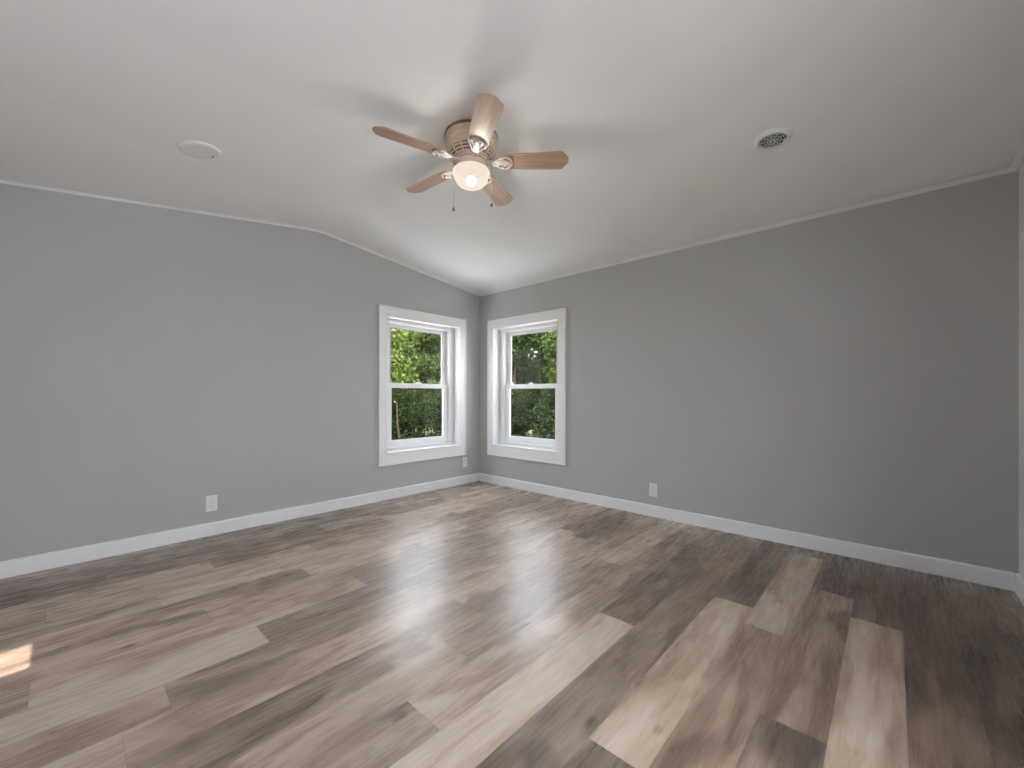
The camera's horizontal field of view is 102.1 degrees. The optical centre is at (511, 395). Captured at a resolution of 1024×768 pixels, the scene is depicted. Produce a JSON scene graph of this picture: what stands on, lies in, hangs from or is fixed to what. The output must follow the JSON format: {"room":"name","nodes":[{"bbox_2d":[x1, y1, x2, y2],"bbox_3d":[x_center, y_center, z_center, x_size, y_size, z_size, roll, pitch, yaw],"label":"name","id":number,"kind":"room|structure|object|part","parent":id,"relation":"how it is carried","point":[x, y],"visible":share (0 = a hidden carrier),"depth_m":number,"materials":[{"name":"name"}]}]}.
{"room":"empty bedroom","nodes":[
{"label":"empty bedroom","id":0,"kind":"room"},
{"bbox_2d":[0,183,478,560],"bbox_3d":[-1.786,-0.207,3.956,0.200,2.618,4.240,0,0,43],"label":"wall","id":1,"kind":"structure","parent":0,"point":[155,362],"depth_m":3.08,"materials":[{"name":"grey paint"}]},
{"bbox_2d":[206,495,216,511],"bbox_3d":[-2.326,0.841,3.214,0.010,0.122,0.074,0,0,43],"label":"wall outlet","id":2,"kind":"object","parent":1,"relation":"attached to","point":[211,501],"visible":1,"depth_m":3.21,"materials":[{"name":"white plastic"}]},
{"bbox_2d":[0,180,477,294],"bbox_3d":[-1.773,-1.371,3.811,0.014,0.282,4.040,0,0,43],"label":"trim","id":3,"kind":"structure","parent":1,"relation":"attached to","point":[1,181],"depth_m":3.17,"materials":[{"name":"white paint"}]},
{"bbox_2d":[0,473,478,578],"bbox_3d":[-1.776,1.040,3.808,0.016,0.100,4.040,0,0,43],"label":"baseboard","id":4,"kind":"structure","parent":1,"relation":"attached to","point":[34,563],"depth_m":3.13,"materials":[{"name":"white paint"}]},
{"bbox_2d":[378,304,465,466],"bbox_3d":[-1.043,-0.097,4.758,0.248,1.668,1.177,0,0,43],"label":"window","id":5,"kind":"structure","parent":1,"relation":"in","point":[452,442],"depth_m":4.77,"materials":[{"name":"white paint"}]},
{"bbox_3d":[-1.094,-0.437,4.804,0.009,0.690,0.839,0,0,43],"label":"sash","id":6,"kind":"part","parent":5,"relation":"part of","materials":[{"name":"clear glass"}]},
{"bbox_3d":[-1.077,0.217,4.787,0.030,0.699,0.839,0,0,43],"label":"sash","id":7,"kind":"part","parent":5,"relation":"part of","materials":[{"name":"white plastic"}]},
{"bbox_3d":[-1.086,-0.103,4.797,0.132,1.437,0.989,0,0,43],"label":"frame","id":8,"kind":"part","parent":5,"relation":"part of","materials":[{"name":"white plastic"}]},
{"bbox_3d":[-1.001,0.610,4.716,0.128,0.014,0.987,0,0,43],"label":"sill","id":9,"kind":"part","parent":5,"relation":"part of","materials":[{"name":"white paint"}]},
{"bbox_2d":[462,457,466,467],"bbox_3d":[-0.575,0.831,5.119,0.010,0.122,0.074,0,0,43],"label":"wall outlet","id":10,"kind":"object","parent":1,"relation":"attached to","point":[464,460],"visible":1,"depth_m":5.11,"materials":[{"name":"white plastic"}]},
{"bbox_2d":[412,424,543,437],"bbox_3d":[-2.246,1.648,15.132,40.000,0.060,40.000,0,0,43],"label":"ground","id":11,"kind":"structure","parent":0,"point":[534,424],"depth_m":18.09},
{"bbox_2d":[391,328,419,425],"bbox_3d":[-3.678,-0.246,11.591,2.241,3.891,2.277,0,0,1],"label":"leafy tree","id":12,"kind":"object","parent":11,"relation":"on","point":[399,341],"visible":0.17,"depth_m":11.17,"materials":[{"name":"green plant"}]},
{"bbox_2d":[392,388,437,439],"bbox_3d":[-2.318,0.739,8.777,1.546,1.931,1.822,0,0,43],"label":"shrub","id":13,"kind":"object","parent":11,"relation":"on","point":[413,418],"visible":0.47,"depth_m":8.69,"materials":[{"name":"green plant"}]},
{"bbox_2d":[391,328,440,436],"bbox_3d":[-3.668,-0.487,15.802,3.566,4.539,3.832,0,0,2],"label":"leafy tree","id":14,"kind":"object","parent":11,"relation":"on","point":[411,333],"visible":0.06,"depth_m":14.67,"materials":[{"name":"green plant"}]},
{"bbox_2d":[407,331,441,432],"bbox_3d":[-2.263,-0.334,13.508,2.222,4.074,2.145,0,0,43],"label":"leafy tree","id":15,"kind":"object","parent":11,"relation":"on","point":[422,342],"visible":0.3,"depth_m":12.94,"materials":[{"name":"green plant"}]},
{"bbox_2d":[416,380,441,437],"bbox_3d":[-1.512,0.650,10.357,1.737,2.099,1.568,0,0,13],"label":"shrub","id":16,"kind":"object","parent":11,"relation":"on","point":[438,425],"visible":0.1,"depth_m":10.18,"materials":[{"name":"green plant"}]},
{"bbox_2d":[511,389,540,436],"bbox_3d":[-0.032,0.703,10.593,1.339,2.015,1.378,0,0,-36],"label":"shrub","id":17,"kind":"object","parent":11,"relation":"on","point":[517,419],"visible":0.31,"depth_m":10.44,"materials":[{"name":"green plant"}]},
{"bbox_2d":[511,333,546,434],"bbox_3d":[0.018,-0.246,12.614,2.031,3.909,2.520,0,0,43],"label":"leafy tree","id":18,"kind":"object","parent":11,"relation":"on","point":[523,370],"visible":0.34,"depth_m":12.52,"materials":[{"name":"green plant"}]},
{"bbox_2d":[522,332,555,436],"bbox_3d":[1.116,-0.528,15.846,3.444,4.497,3.451,0,0,43],"label":"leafy tree","id":19,"kind":"object","parent":11,"relation":"on","point":[544,364],"visible":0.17,"depth_m":15.21,"materials":[{"name":"green plant"}]},
{"bbox_2d":[529,388,554,439],"bbox_3d":[1.195,0.711,9.617,1.765,1.996,1.371,0,0,43],"label":"shrub","id":20,"kind":"object","parent":11,"relation":"on","point":[548,413],"visible":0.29,"depth_m":9.48,"materials":[{"name":"green plant"}]},
{"bbox_2d":[541,331,555,429],"bbox_3d":[1.759,-0.236,11.922,1.897,3.888,1.955,0,0,43],"label":"leafy tree","id":21,"kind":"object","parent":11,"relation":"on","point":[549,349],"visible":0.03,"depth_m":11.57,"materials":[{"name":"green plant"}]},
{"bbox_2d":[0,481,1023,767],"bbox_3d":[-0.157,1.092,2.320,4.414,0.001,4.040,0,0,43],"label":"floor","id":22,"kind":"structure","parent":0,"point":[478,624],"depth_m":1.78,"materials":[{"name":"brown laminate"}]},
{"bbox_2d":[0,0,1023,293],"bbox_3d":[-0.153,-1.387,2.322,4.814,0.347,4.440,0,0,43],"label":"ceiling","id":23,"kind":"structure","parent":0,"point":[657,109],"depth_m":2.03,"materials":[{"name":"paint"}]},
{"bbox_2d":[177,140,220,158],"bbox_3d":[-1.743,-1.369,2.317,0.200,0.035,0.198,0,0,39],"label":"cover plate","id":24,"kind":"object","parent":23,"relation":"attached to","point":[197,149],"visible":1,"depth_m":2.30,"materials":[{"name":"white plastic"}]},
{"bbox_2d":[372,93,568,210],"bbox_3d":[-0.267,-1.294,2.414,1.042,0.464,1.068,0,0,43],"label":"ceiling fan","id":25,"kind":"object","parent":23,"relation":"hanging from","point":[471,144],"visible":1,"depth_m":2.32,"materials":[{"name":"beige wood"}]},
{"bbox_3d":[-0.538,-1.346,2.196,0.388,0.006,0.130,0,12,-33],"label":"blade","id":26,"kind":"part","parent":25,"relation":"part of","materials":[{"name":"brown wood"}]},
{"bbox_3d":[-0.518,-1.346,2.626,0.388,0.006,0.130,0,12,39],"label":"blade","id":27,"kind":"part","parent":25,"relation":"part of","materials":[{"name":"brown wood"}]},
{"bbox_3d":[-0.232,-1.258,2.397,0.215,0.109,0.215,0,0,43],"label":"globe","id":28,"kind":"part","parent":25,"relation":"part of"},
{"bbox_3d":[-0.135,-1.346,2.044,0.130,0.006,0.388,13,-3,-15],"label":"blade","id":29,"kind":"part","parent":25,"relation":"part of","materials":[{"name":"brown wood"}]},
{"bbox_3d":[-0.133,-1.230,2.397,0.041,0.227,0.003,0,0,-1],"label":"pull chain","id":30,"kind":"part","parent":25,"relation":"part of","materials":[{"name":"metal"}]},
{"bbox_3d":[-0.103,-1.345,2.740,0.130,0.006,0.388,-13,-5,20],"label":"blade","id":31,"kind":"part","parent":25,"relation":"part of","materials":[{"name":"brown wood"}]},
{"bbox_3d":[0.134,-1.345,2.381,0.388,0.006,0.130,0,-13,3],"label":"blade","id":32,"kind":"part","parent":25,"relation":"part of","materials":[{"name":"brown wood"}]},
{"bbox_2d":[754,127,792,151],"bbox_3d":[1.425,-1.388,2.258,0.179,0.038,0.180,0,0,-17],"label":"ceiling vent","id":33,"kind":"object","parent":23,"relation":"in","point":[772,139],"visible":1,"depth_m":2.25,"materials":[{"name":"white plastic"}]},
{"bbox_2d":[759,133,784,149],"bbox_3d":[1.423,-1.383,2.256,0.122,0.002,0.128,0,-7,43],"label":"grille","id":34,"kind":"object","parent":33,"relation":"attached to","point":[765,139],"depth_m":2.25,"materials":[{"name":"grey metal"}]},
{"bbox_2d":[479,171,1018,572],"bbox_3d":[1.280,-0.088,3.882,4.414,2.390,0.200,0,0,43],"label":"wall","id":35,"kind":"structure","parent":0,"point":[850,375],"depth_m":2.91,"materials":[{"name":"grey paint"}]},
{"bbox_2d":[487,308,565,465],"bbox_3d":[0.213,-0.090,4.857,1.176,1.668,0.248,0,0,43],"label":"window","id":36,"kind":"structure","parent":35,"relation":"in","point":[500,442],"depth_m":4.94,"materials":[{"name":"white paint"}]},
{"bbox_3d":[0.171,0.615,4.812,0.982,0.014,0.128,0,0,43],"label":"sill","id":37,"kind":"part","parent":36,"relation":"part of","materials":[{"name":"white paint"}]},
{"bbox_3d":[0.252,-0.098,4.899,0.984,1.436,0.132,0,0,43],"label":"frame","id":38,"kind":"part","parent":36,"relation":"part of","materials":[{"name":"white plastic"}]},
{"bbox_3d":[0.242,0.221,4.889,0.834,0.702,0.030,0,0,43],"label":"sash","id":39,"kind":"part","parent":36,"relation":"part of","materials":[{"name":"white plastic"}]},
{"bbox_3d":[0.260,-0.433,4.907,0.834,0.686,0.009,0,0,43],"label":"sash","id":40,"kind":"part","parent":36,"relation":"part of","materials":[{"name":"clear glass"}]},
{"bbox_2d":[649,483,656,496],"bbox_3d":[1.280,0.855,3.737,0.074,0.122,0.010,0,0,43],"label":"wall outlet","id":41,"kind":"object","parent":35,"relation":"attached to","point":[652,486],"visible":1,"depth_m":3.73,"materials":[{"name":"white plastic"}]},
{"bbox_2d":[479,473,1014,590],"bbox_3d":[1.204,1.045,3.801,4.382,0.100,0.016,0,0,43],"label":"baseboard","id":42,"kind":"structure","parent":35,"relation":"attached to","point":[976,574],"depth_m":3.00,"materials":[{"name":"white paint"}]},
{"bbox_2d":[478,167,1016,296],"bbox_3d":[1.202,-1.267,3.796,4.414,0.021,0.035,0,0,43],"label":"trim","id":43,"kind":"structure","parent":35,"relation":"attached to","point":[1008,169],"depth_m":3.00,"materials":[{"name":"white paint"}]},
{"bbox_2d":[1019,161,1023,579],"bbox_3d":[1.544,-0.204,0.760,0.200,2.618,4.440,0,0,43],"label":"wall","id":44,"kind":"structure","parent":0,"point":[1021,171],"depth_m":2.27,"materials":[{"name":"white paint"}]},
{"bbox_2d":[1010,133,1023,170],"bbox_3d":[1.459,-1.363,0.840,0.035,0.293,4.040,0,0,43],"label":"trim","id":45,"kind":"structure","parent":44,"relation":"attached to","point":[1018,159],"depth_m":2.23,"materials":[{"name":"white paint"}]},
{"bbox_2d":[1015,573,1023,604],"bbox_3d":[2.088,1.044,1.513,0.016,0.100,2.190,0,0,43],"label":"baseboard","id":46,"kind":"structure","parent":44,"relation":"attached to","point":[1019,582],"depth_m":2.23,"materials":[{"name":"white paint"}]}
]}

